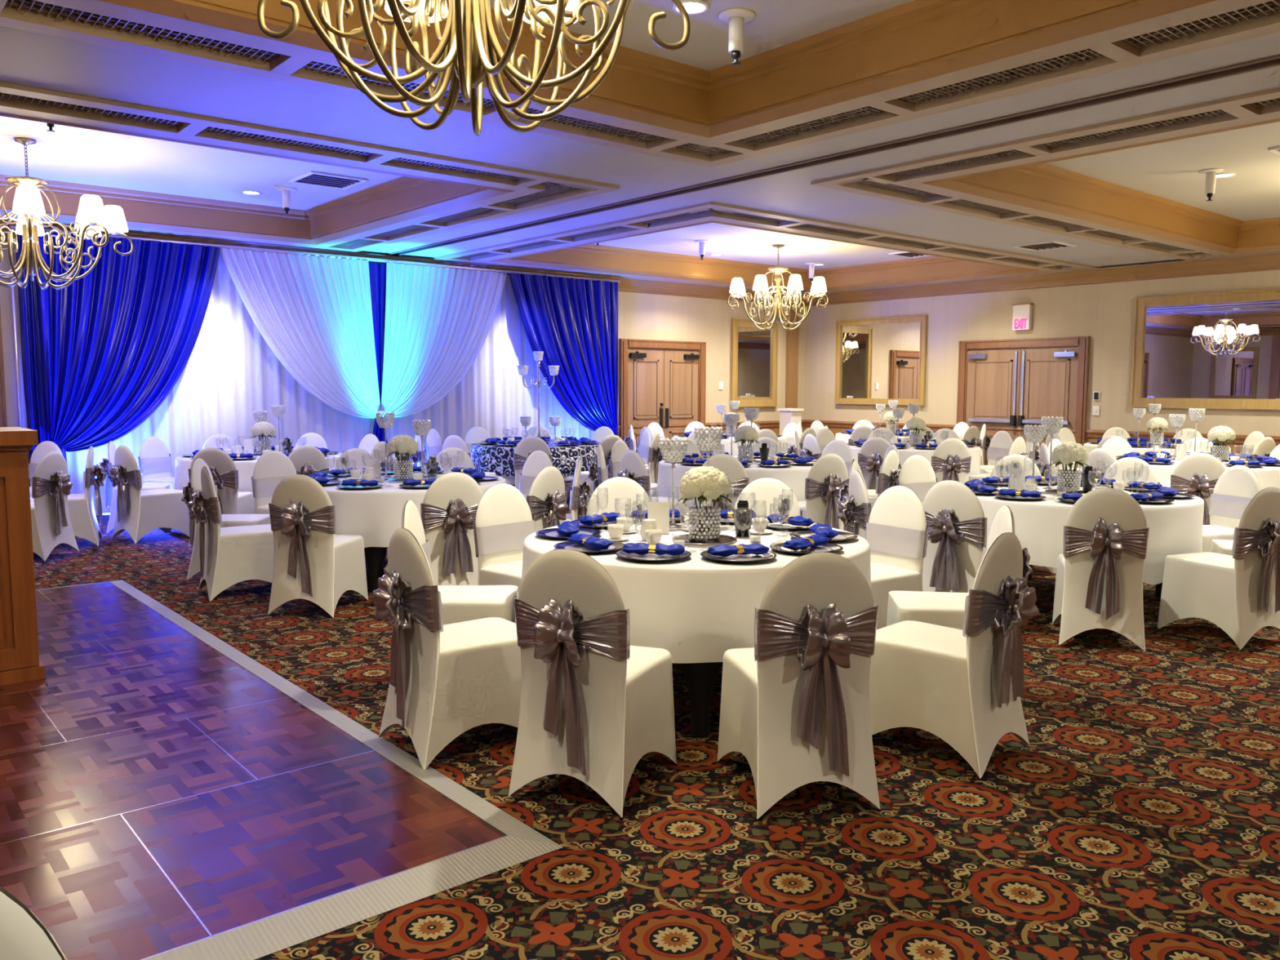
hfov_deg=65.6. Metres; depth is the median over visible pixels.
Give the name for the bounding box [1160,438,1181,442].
folded napkin
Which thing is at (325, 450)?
folded napkin
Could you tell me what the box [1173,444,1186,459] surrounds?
menu card
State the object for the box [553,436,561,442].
coffee cup
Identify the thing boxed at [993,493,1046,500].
charger plate
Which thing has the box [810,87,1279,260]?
trim
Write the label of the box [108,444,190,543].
banquet chair
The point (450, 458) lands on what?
banquet chair
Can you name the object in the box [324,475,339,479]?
charger plate
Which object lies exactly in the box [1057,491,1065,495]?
cup
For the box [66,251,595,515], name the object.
curtain
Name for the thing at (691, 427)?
banquet chair
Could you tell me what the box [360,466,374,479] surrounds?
pot
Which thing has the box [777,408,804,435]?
pedestal
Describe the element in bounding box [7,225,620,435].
rod
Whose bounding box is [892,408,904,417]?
crystal bowl
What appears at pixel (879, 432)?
banquet chair
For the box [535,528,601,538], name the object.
charger plate
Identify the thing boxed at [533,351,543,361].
cup
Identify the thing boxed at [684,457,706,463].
folded napkin
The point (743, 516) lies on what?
bucket
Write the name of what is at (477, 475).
folded napkin
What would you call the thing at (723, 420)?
bouquet
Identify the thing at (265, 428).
bouquet
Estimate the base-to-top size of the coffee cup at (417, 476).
0.074 m
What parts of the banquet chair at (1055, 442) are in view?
sash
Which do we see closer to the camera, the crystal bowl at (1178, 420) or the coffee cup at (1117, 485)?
the coffee cup at (1117, 485)
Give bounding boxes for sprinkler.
[45,122,55,132]
[275,186,297,214]
[694,240,709,259]
[717,8,755,66]
[804,262,817,282]
[1198,168,1224,201]
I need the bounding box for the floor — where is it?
[0,480,1279,959]
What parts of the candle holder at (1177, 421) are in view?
stem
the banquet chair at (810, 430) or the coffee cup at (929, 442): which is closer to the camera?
the coffee cup at (929, 442)
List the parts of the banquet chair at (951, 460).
sash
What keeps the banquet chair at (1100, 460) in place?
on the floor
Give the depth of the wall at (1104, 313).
15.57 m
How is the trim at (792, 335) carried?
attached to the wall at (642, 316)
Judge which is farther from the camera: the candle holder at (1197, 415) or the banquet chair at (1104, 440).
the banquet chair at (1104, 440)
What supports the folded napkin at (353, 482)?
on the charger plate at (358, 487)
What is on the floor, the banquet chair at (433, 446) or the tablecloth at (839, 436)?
the banquet chair at (433, 446)
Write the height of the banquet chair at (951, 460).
0.926 m
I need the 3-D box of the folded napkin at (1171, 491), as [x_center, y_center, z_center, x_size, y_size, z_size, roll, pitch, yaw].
[3.597,0.079,6.763,0.122,0.055,0.280,2,6,22]
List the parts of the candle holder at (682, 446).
stem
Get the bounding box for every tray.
[253,453,262,456]
[383,477,423,482]
[671,533,737,545]
[739,459,760,462]
[1044,488,1088,494]
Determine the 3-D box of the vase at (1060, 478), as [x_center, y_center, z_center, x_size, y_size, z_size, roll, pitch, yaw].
[3.032,0.006,7.012,0.156,0.151,0.154,2,6,18]
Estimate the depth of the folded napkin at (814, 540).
4.46 m
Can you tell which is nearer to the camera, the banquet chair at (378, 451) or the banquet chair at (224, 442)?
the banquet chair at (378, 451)
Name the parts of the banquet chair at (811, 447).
sash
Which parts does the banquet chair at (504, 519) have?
sash, sash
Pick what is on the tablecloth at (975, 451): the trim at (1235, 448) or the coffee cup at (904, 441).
the coffee cup at (904, 441)
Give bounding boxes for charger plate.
[181,453,194,457]
[231,457,257,460]
[320,480,342,485]
[323,451,338,454]
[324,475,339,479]
[327,472,364,477]
[336,484,383,489]
[360,471,398,475]
[398,484,431,488]
[413,470,444,474]
[474,475,498,480]
[478,442,499,444]
[494,443,517,446]
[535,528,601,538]
[553,540,624,552]
[554,443,580,445]
[571,519,617,528]
[577,441,598,444]
[615,550,691,561]
[626,515,685,522]
[679,462,703,466]
[692,456,704,458]
[700,550,776,562]
[705,515,759,524]
[756,463,792,467]
[766,520,820,529]
[769,542,843,554]
[777,457,799,459]
[788,461,814,465]
[789,530,857,542]
[790,458,817,462]
[913,446,935,449]
[964,484,998,488]
[970,488,999,494]
[983,482,1008,485]
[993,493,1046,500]
[1035,481,1057,484]
[1057,497,1076,503]
[1080,483,1113,487]
[1115,455,1148,458]
[1124,485,1159,492]
[1127,440,1150,442]
[1130,445,1153,447]
[1137,497,1174,503]
[1141,454,1173,457]
[1141,491,1195,498]
[1146,461,1175,464]
[1159,440,1183,443]
[1159,445,1174,448]
[1219,457,1256,460]
[1224,463,1265,467]
[1259,462,1279,466]
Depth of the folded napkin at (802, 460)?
9.43 m
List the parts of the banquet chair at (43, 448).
sash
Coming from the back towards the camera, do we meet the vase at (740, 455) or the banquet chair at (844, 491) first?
the vase at (740, 455)
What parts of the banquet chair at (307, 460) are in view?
sash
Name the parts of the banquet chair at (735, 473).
sash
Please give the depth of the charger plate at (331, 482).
7.53 m
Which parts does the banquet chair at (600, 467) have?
sash, sash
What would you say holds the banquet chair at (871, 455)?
on the floor
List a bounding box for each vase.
[255,440,271,454]
[392,459,413,479]
[688,505,720,539]
[725,426,736,435]
[737,445,754,461]
[886,423,896,433]
[908,432,921,444]
[1056,469,1081,492]
[1150,432,1164,444]
[1211,444,1229,460]
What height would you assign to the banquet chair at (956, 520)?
0.926 m
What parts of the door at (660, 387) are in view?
pull plate, pull plate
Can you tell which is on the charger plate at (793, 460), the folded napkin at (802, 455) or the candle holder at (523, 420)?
the folded napkin at (802, 455)
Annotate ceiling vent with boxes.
[288,170,368,189]
[888,251,929,257]
[1011,240,1078,251]
[1267,146,1279,155]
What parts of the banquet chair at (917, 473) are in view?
sash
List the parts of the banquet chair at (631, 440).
sash, sash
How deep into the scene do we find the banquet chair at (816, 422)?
16.82 m
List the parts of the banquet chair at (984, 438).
sash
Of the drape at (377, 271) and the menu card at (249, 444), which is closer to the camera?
the menu card at (249, 444)
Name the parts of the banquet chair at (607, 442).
sash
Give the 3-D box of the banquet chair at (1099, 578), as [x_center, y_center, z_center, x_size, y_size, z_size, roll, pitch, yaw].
[2.732,0.487,5.892,0.456,0.926,0.651,2,6,18]
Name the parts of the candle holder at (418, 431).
stem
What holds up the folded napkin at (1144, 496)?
on the charger plate at (1162, 500)
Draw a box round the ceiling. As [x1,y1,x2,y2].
[0,0,1279,270]
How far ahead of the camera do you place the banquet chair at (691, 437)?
13.50 m
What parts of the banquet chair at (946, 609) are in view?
sash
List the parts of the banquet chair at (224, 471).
sash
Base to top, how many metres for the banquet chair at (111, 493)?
0.926 m
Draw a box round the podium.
[0,426,44,685]
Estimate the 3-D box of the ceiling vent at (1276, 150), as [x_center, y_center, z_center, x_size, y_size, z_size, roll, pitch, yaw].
[5.949,-2.906,8.696,0.600,0.019,0.600,-4,7,-40]
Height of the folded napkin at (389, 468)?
0.055 m
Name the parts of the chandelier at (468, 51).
arm, arm, arm, arm, lamp shade, arm, arm, arm, arm, arm, arm, arm, arm, arm, arm, lamp shade, arm, arm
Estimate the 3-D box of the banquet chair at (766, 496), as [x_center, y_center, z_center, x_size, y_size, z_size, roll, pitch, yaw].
[0.727,0.466,6.074,0.456,0.926,0.652,2,6,21]
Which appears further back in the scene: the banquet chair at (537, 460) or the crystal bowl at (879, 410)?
the crystal bowl at (879, 410)
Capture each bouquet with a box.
[250,421,275,451]
[386,434,418,475]
[678,466,731,533]
[722,412,739,434]
[733,425,759,457]
[883,411,899,431]
[905,417,926,443]
[1049,441,1089,487]
[1146,417,1168,442]
[1207,425,1235,457]
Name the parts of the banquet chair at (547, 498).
sash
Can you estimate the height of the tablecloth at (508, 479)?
0.495 m
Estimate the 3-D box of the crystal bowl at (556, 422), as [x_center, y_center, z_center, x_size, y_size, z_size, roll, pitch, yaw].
[-1.104,-0.763,12.886,0.152,0.128,0.149,-4,7,-40]
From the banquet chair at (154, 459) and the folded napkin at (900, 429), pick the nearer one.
the banquet chair at (154, 459)
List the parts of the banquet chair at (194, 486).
sash, sash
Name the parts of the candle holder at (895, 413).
stem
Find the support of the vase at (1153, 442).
on the tray
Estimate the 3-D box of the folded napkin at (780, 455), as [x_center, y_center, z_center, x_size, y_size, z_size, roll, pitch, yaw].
[1.521,-0.254,10.245,0.118,0.054,0.279,-4,7,-37]
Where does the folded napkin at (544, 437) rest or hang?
on the charger plate
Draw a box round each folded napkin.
[191,449,199,455]
[227,453,253,458]
[271,445,293,450]
[308,471,327,477]
[311,475,330,484]
[319,448,329,453]
[328,467,357,475]
[341,479,378,486]
[362,466,393,472]
[403,478,435,486]
[412,466,440,471]
[450,466,479,474]
[471,471,485,479]
[484,439,497,443]
[485,437,501,440]
[497,440,517,444]
[502,435,522,439]
[533,435,550,439]
[556,520,580,536]
[558,440,577,444]
[561,435,577,439]
[567,533,613,549]
[578,512,621,525]
[579,439,591,443]
[622,542,684,555]
[631,509,679,519]
[683,431,690,435]
[684,453,699,457]
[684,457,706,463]
[703,451,728,456]
[706,542,769,556]
[712,509,755,519]
[738,460,747,465]
[742,451,759,456]
[760,459,789,466]
[765,513,813,526]
[775,452,799,458]
[782,534,828,551]
[793,457,811,463]
[798,454,814,461]
[808,523,839,537]
[854,440,864,444]
[889,443,906,447]
[893,428,910,431]
[894,431,911,435]
[915,444,937,448]
[917,438,936,442]
[964,479,984,487]
[968,483,997,493]
[982,475,1008,483]
[998,488,1041,497]
[1025,475,1057,482]
[1061,492,1084,500]
[1080,477,1115,484]
[1121,453,1141,458]
[1124,452,1141,456]
[1126,437,1148,441]
[1126,480,1162,490]
[1128,441,1151,446]
[1129,491,1164,501]
[1141,456,1171,462]
[1144,451,1169,456]
[1156,486,1179,496]
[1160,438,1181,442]
[1161,442,1182,447]
[1223,453,1252,458]
[1228,460,1261,465]
[1255,455,1276,460]
[1261,457,1279,464]
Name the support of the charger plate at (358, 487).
on the tablecloth at (374, 514)
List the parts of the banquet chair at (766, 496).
sash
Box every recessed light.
[240,190,261,195]
[671,0,709,15]
[709,253,722,256]
[813,263,824,266]
[1216,172,1235,177]
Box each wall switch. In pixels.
[1092,405,1099,415]
[1093,391,1100,400]
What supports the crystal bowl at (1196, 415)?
on the candle holder at (1197, 415)
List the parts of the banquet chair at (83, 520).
sash, sash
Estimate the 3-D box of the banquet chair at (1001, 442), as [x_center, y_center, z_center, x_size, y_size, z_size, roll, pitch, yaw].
[4.587,-0.182,13.032,0.652,0.926,0.456,-2,6,-23]
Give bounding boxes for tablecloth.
[173,451,342,509]
[322,471,506,547]
[497,475,573,484]
[521,515,871,663]
[656,456,812,515]
[673,434,786,456]
[835,432,909,443]
[848,442,981,475]
[975,484,1204,584]
[1082,441,1231,467]
[1115,457,1279,490]
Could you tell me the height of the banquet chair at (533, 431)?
0.926 m
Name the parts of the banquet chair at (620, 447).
sash, sash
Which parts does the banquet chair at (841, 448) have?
sash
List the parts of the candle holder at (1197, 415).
stem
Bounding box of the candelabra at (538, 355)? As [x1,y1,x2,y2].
[516,351,559,438]
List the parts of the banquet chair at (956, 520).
sash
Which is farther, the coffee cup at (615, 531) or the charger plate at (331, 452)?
the charger plate at (331, 452)
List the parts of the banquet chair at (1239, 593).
sash, sash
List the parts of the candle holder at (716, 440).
stem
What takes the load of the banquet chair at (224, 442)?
on the floor
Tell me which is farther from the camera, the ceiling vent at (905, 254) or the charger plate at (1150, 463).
the ceiling vent at (905, 254)
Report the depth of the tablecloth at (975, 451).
11.98 m
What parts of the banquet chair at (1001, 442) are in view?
sash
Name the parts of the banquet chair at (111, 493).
sash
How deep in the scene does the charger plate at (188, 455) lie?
10.41 m
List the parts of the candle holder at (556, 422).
stem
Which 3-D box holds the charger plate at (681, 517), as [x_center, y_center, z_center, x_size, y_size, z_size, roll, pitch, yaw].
[0.088,0.217,5.520,0.330,0.018,0.330,-4,7,-40]
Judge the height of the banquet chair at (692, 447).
0.926 m
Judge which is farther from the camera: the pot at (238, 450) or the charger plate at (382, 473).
the pot at (238, 450)
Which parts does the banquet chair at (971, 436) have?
sash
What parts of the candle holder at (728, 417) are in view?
stem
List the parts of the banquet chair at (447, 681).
sash, sash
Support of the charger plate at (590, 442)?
on the cloth
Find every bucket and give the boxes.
[281,437,291,453]
[425,456,438,479]
[732,500,753,537]
[759,443,769,461]
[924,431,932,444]
[1080,466,1096,491]
[1210,442,1220,458]
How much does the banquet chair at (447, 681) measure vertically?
0.926 m
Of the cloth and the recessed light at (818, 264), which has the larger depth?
the recessed light at (818, 264)
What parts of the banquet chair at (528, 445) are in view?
sash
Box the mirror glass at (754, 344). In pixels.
[737,326,772,399]
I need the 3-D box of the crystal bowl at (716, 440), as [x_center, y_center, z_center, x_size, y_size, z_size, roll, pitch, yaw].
[0.363,-0.218,5.273,0.152,0.128,0.149,-4,7,-40]
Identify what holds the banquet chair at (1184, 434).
on the floor
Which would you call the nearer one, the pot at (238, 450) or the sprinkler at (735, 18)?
the sprinkler at (735, 18)
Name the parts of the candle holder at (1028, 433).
stem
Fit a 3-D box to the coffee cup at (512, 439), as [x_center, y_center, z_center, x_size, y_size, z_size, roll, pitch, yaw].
[-1.661,-0.506,12.810,0.140,0.074,0.140,5,7,44]
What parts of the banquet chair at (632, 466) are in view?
sash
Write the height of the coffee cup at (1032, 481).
0.099 m
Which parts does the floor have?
floor panel, floor panel, floor panel, floor panel, floor panel, floor panel, floor panel, floor panel, floor panel, floor panel, floor panel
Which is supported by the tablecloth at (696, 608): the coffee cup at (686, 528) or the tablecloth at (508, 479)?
the coffee cup at (686, 528)
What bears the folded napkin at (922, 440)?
on the charger plate
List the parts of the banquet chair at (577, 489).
sash, sash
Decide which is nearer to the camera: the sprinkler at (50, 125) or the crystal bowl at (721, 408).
the sprinkler at (50, 125)
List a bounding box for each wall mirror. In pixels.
[730,318,777,407]
[834,315,927,405]
[1129,288,1279,409]
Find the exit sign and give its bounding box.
[1012,302,1033,330]
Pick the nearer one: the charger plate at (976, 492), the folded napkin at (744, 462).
the charger plate at (976, 492)
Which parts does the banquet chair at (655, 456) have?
sash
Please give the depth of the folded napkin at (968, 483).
7.22 m
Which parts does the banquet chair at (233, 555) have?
sash, sash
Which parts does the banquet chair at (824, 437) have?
sash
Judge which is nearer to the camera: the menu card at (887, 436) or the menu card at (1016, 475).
the menu card at (1016, 475)
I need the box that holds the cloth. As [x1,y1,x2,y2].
[470,440,599,476]
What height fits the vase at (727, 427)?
0.151 m
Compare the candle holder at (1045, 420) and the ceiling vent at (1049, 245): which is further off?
the ceiling vent at (1049, 245)
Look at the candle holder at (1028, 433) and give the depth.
7.18 m
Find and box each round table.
[364,546,388,592]
[679,662,723,737]
[1027,564,1162,598]
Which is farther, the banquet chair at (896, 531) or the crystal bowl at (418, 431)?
the crystal bowl at (418, 431)
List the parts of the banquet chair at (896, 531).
sash, sash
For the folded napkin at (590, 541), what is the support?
on the charger plate at (615, 545)
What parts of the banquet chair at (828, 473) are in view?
sash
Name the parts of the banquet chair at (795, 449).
sash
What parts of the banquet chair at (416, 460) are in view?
sash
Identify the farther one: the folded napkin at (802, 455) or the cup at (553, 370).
the cup at (553, 370)
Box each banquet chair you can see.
[0,887,67,959]
[28,440,62,497]
[30,445,106,546]
[30,451,79,561]
[99,440,171,533]
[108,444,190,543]
[137,436,190,511]
[181,457,270,579]
[187,447,254,546]
[187,466,274,601]
[202,433,255,514]
[251,450,297,514]
[267,474,368,617]
[288,445,328,475]
[294,432,328,448]
[333,448,375,471]
[358,433,379,453]
[370,441,393,467]
[372,528,521,769]
[385,500,518,625]
[391,453,409,468]
[408,435,426,466]
[420,471,483,585]
[424,428,443,459]
[435,447,475,471]
[442,435,496,475]
[464,426,509,484]
[473,483,534,593]
[508,548,676,817]
[513,435,551,490]
[519,450,552,500]
[524,425,553,439]
[526,466,568,532]
[563,458,592,521]
[570,426,613,488]
[579,435,622,497]
[585,476,650,516]
[587,444,653,497]
[607,440,657,497]
[617,449,688,515]
[623,424,635,451]
[635,426,653,452]
[638,428,651,466]
[645,431,664,483]
[647,422,665,439]
[668,437,702,457]
[684,421,705,432]
[688,430,713,455]
[697,453,749,513]
[717,551,879,818]
[732,477,802,518]
[737,421,759,431]
[750,436,783,457]
[751,428,778,443]
[782,422,800,453]
[786,431,800,456]
[797,453,848,529]
[798,422,802,435]
[799,427,816,449]
[800,433,822,458]
[810,420,824,428]
[811,424,821,434]
[815,428,835,453]
[821,440,854,478]
[836,469,872,538]
[837,460,862,531]
[848,426,873,443]
[852,419,875,429]
[857,436,890,489]
[865,485,928,629]
[866,444,902,497]
[867,427,896,439]
[868,449,900,506]
[869,532,1039,778]
[886,505,1032,629]
[896,454,937,504]
[907,426,933,442]
[922,480,986,592]
[930,438,971,484]
[931,428,959,443]
[952,422,968,439]
[961,426,982,448]
[968,436,1030,480]
[980,423,991,465]
[980,430,1013,473]
[983,436,1039,473]
[990,453,1055,573]
[1032,431,1077,467]
[1034,442,1053,476]
[1044,433,1082,479]
[1047,438,1074,482]
[1052,488,1149,651]
[1057,427,1082,467]
[1082,448,1116,478]
[1096,435,1124,448]
[1101,436,1133,457]
[1102,426,1130,440]
[1103,457,1159,485]
[1151,465,1260,586]
[1157,487,1279,649]
[1170,453,1225,524]
[1172,428,1202,443]
[1182,438,1213,453]
[1191,437,1213,444]
[1210,539,1233,555]
[1240,431,1265,455]
[1250,436,1275,459]
[1269,444,1279,460]
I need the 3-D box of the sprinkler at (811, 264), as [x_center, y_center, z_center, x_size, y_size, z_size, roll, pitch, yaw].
[2.934,-3.544,16.986,0.220,0.317,0.220,-4,7,-40]
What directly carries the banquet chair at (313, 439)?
on the floor
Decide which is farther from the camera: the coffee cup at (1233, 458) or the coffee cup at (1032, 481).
the coffee cup at (1233, 458)
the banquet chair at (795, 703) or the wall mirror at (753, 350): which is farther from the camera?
the wall mirror at (753, 350)
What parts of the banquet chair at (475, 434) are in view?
sash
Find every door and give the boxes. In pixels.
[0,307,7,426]
[618,338,706,453]
[956,336,1090,465]
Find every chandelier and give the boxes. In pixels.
[0,137,133,289]
[257,0,690,136]
[727,244,828,330]
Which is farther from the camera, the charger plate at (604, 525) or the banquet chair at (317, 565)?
the banquet chair at (317, 565)
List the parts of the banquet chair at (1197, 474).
sash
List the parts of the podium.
panel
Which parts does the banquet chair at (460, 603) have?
sash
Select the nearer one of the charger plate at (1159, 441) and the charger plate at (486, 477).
the charger plate at (486, 477)
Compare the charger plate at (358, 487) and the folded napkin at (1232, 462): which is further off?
the folded napkin at (1232, 462)
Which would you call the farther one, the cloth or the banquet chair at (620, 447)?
the cloth
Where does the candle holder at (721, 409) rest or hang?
on the tablecloth at (782, 440)
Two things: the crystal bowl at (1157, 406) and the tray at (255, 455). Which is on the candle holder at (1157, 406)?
the crystal bowl at (1157, 406)
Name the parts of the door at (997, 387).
vertical rod, vertical rod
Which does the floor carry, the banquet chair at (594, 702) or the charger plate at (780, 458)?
the banquet chair at (594, 702)
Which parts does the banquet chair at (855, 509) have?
sash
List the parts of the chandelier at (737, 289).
lamp shade, lamp shade, arm, arm, lamp shade, arm, lamp shade, arm, arm, arm, arm, chain, arm, arm, arm, arm, lamp shade, lamp shade, arm, arm, lamp shade, lamp shade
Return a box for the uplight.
[98,512,110,521]
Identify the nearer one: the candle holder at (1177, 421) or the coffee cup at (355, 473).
the coffee cup at (355, 473)
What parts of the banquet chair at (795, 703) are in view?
sash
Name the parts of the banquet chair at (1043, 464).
sash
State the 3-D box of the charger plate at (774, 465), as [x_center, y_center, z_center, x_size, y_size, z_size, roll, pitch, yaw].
[1.258,-0.134,9.267,0.330,0.018,0.330,-4,7,-40]
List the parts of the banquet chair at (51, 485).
sash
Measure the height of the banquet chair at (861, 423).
0.926 m
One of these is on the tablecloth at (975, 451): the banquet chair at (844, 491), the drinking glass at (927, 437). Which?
the drinking glass at (927, 437)
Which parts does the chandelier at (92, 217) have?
arm, arm, arm, arm, arm, arm, arm, chain, lamp shade, lamp shade, arm, arm, arm, arm, arm, arm, arm, arm, lamp shade, lamp shade, lamp shade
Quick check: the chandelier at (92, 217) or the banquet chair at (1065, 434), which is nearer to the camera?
the chandelier at (92, 217)
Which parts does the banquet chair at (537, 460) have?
sash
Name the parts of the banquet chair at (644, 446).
sash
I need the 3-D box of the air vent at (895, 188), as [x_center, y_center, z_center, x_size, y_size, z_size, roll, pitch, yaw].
[6.455,-2.658,9.050,7.880,0.050,5.390,-4,7,-40]
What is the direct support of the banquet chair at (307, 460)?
on the floor
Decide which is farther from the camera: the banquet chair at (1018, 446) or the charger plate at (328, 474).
the banquet chair at (1018, 446)
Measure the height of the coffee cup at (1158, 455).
0.074 m
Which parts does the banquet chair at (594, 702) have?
sash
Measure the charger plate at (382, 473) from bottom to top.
0.018 m
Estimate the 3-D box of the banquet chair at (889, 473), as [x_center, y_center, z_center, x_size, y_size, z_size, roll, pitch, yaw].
[2.117,0.174,9.197,0.647,0.926,0.456,4,7,34]
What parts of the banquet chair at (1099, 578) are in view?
sash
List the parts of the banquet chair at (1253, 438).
sash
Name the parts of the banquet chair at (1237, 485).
sash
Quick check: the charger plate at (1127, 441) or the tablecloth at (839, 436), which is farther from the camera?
the tablecloth at (839, 436)
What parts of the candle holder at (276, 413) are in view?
stem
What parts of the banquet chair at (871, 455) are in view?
sash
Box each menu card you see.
[243,439,255,453]
[366,458,381,479]
[647,502,669,533]
[713,444,724,455]
[884,432,893,442]
[1008,467,1025,489]
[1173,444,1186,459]
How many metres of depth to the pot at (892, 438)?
12.57 m
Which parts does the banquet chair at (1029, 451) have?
sash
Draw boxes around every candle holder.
[253,410,267,453]
[271,404,285,453]
[375,412,394,477]
[412,419,431,478]
[520,416,531,437]
[549,416,560,443]
[659,437,687,527]
[693,426,722,524]
[716,404,726,426]
[724,413,739,455]
[729,400,739,413]
[744,407,759,460]
[875,404,885,427]
[888,400,897,426]
[892,408,904,444]
[907,403,919,444]
[1023,424,1046,489]
[1040,416,1063,489]
[1133,408,1146,442]
[1148,403,1161,444]
[1168,413,1185,460]
[1188,408,1205,451]
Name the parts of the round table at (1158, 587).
leg, leg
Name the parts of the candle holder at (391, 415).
stem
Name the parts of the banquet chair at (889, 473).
sash, sash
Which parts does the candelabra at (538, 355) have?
arm, arm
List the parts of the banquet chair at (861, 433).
sash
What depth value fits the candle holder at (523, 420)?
12.85 m
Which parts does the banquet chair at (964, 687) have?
sash, sash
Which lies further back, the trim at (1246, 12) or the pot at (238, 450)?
the pot at (238, 450)
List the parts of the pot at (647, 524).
handle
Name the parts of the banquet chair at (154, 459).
sash, sash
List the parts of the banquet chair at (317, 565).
sash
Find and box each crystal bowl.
[253,410,267,422]
[271,404,285,417]
[375,412,394,427]
[412,419,431,435]
[520,416,531,426]
[549,416,560,426]
[659,437,687,462]
[693,426,722,451]
[716,404,726,413]
[724,413,739,426]
[729,400,739,408]
[744,407,759,420]
[875,404,885,412]
[888,400,897,408]
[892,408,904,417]
[907,403,919,413]
[1023,424,1046,442]
[1040,416,1063,434]
[1133,408,1146,417]
[1148,403,1161,413]
[1168,413,1185,426]
[1188,408,1205,421]
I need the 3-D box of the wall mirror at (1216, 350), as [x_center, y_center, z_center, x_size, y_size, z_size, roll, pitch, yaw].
[8.742,-1.692,12.753,0.055,1.590,4.700,-4,7,-40]
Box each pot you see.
[232,445,243,453]
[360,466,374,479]
[635,519,657,541]
[711,451,721,456]
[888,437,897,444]
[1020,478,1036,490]
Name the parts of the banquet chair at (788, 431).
sash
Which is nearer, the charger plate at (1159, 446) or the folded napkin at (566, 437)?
the charger plate at (1159, 446)
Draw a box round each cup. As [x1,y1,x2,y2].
[223,449,231,453]
[274,445,283,452]
[346,469,362,479]
[358,474,372,480]
[377,478,384,481]
[412,472,422,479]
[423,466,437,475]
[506,437,514,441]
[516,365,528,375]
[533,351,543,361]
[548,365,559,375]
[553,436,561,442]
[601,524,630,541]
[616,516,635,533]
[641,529,668,545]
[673,539,684,546]
[680,515,706,531]
[749,535,760,541]
[750,517,773,534]
[769,455,779,460]
[901,438,908,444]
[926,440,934,444]
[1023,483,1036,491]
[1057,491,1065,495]
[1091,486,1107,490]
[1112,481,1129,493]
[1156,453,1167,457]
[1226,456,1239,463]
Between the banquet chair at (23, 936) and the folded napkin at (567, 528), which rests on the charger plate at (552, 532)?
the folded napkin at (567, 528)
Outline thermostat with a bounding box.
[718,381,723,389]
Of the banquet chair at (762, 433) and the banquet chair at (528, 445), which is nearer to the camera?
the banquet chair at (528, 445)
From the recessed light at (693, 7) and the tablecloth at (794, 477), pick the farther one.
the tablecloth at (794, 477)
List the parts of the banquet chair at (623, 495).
sash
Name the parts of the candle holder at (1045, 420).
stem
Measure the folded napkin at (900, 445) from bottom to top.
0.055 m
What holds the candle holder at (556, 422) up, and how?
on the cloth
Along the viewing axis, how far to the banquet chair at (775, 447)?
11.23 m
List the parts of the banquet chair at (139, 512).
sash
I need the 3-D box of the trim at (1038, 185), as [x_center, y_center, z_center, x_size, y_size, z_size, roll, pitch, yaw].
[6.456,-2.764,9.040,6.880,0.367,4.390,-4,7,-40]
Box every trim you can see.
[0,0,1279,167]
[0,82,619,252]
[0,112,515,244]
[0,219,1279,295]
[0,220,1279,306]
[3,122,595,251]
[6,0,1279,155]
[27,419,1279,453]
[27,426,1277,463]
[97,0,1217,137]
[384,54,1279,256]
[429,201,1100,293]
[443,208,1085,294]
[488,220,1040,292]
[785,304,799,408]
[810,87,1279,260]
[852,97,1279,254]
[922,118,1279,253]
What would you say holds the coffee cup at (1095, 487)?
on the tablecloth at (1175, 527)
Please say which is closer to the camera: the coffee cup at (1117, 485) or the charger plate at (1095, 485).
the coffee cup at (1117, 485)
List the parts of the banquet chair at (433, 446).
sash, sash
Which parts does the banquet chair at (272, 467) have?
sash, sash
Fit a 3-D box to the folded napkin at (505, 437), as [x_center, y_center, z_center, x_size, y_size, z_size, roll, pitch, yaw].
[-1.718,-0.561,13.376,0.279,0.054,0.118,-3,6,-33]
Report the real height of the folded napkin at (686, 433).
0.054 m
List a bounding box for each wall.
[0,240,806,428]
[804,269,1279,443]
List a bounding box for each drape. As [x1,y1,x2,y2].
[14,230,220,486]
[219,248,381,417]
[368,262,387,444]
[380,262,506,417]
[508,272,617,435]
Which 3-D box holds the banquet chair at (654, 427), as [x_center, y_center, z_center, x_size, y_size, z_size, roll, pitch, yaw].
[0.372,-0.443,15.709,0.647,0.926,0.455,5,8,44]
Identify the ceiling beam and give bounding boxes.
[0,25,1279,267]
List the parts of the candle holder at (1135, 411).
stem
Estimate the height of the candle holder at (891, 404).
0.530 m
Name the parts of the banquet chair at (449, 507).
sash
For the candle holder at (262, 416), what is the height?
0.470 m
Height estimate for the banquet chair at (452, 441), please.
0.926 m

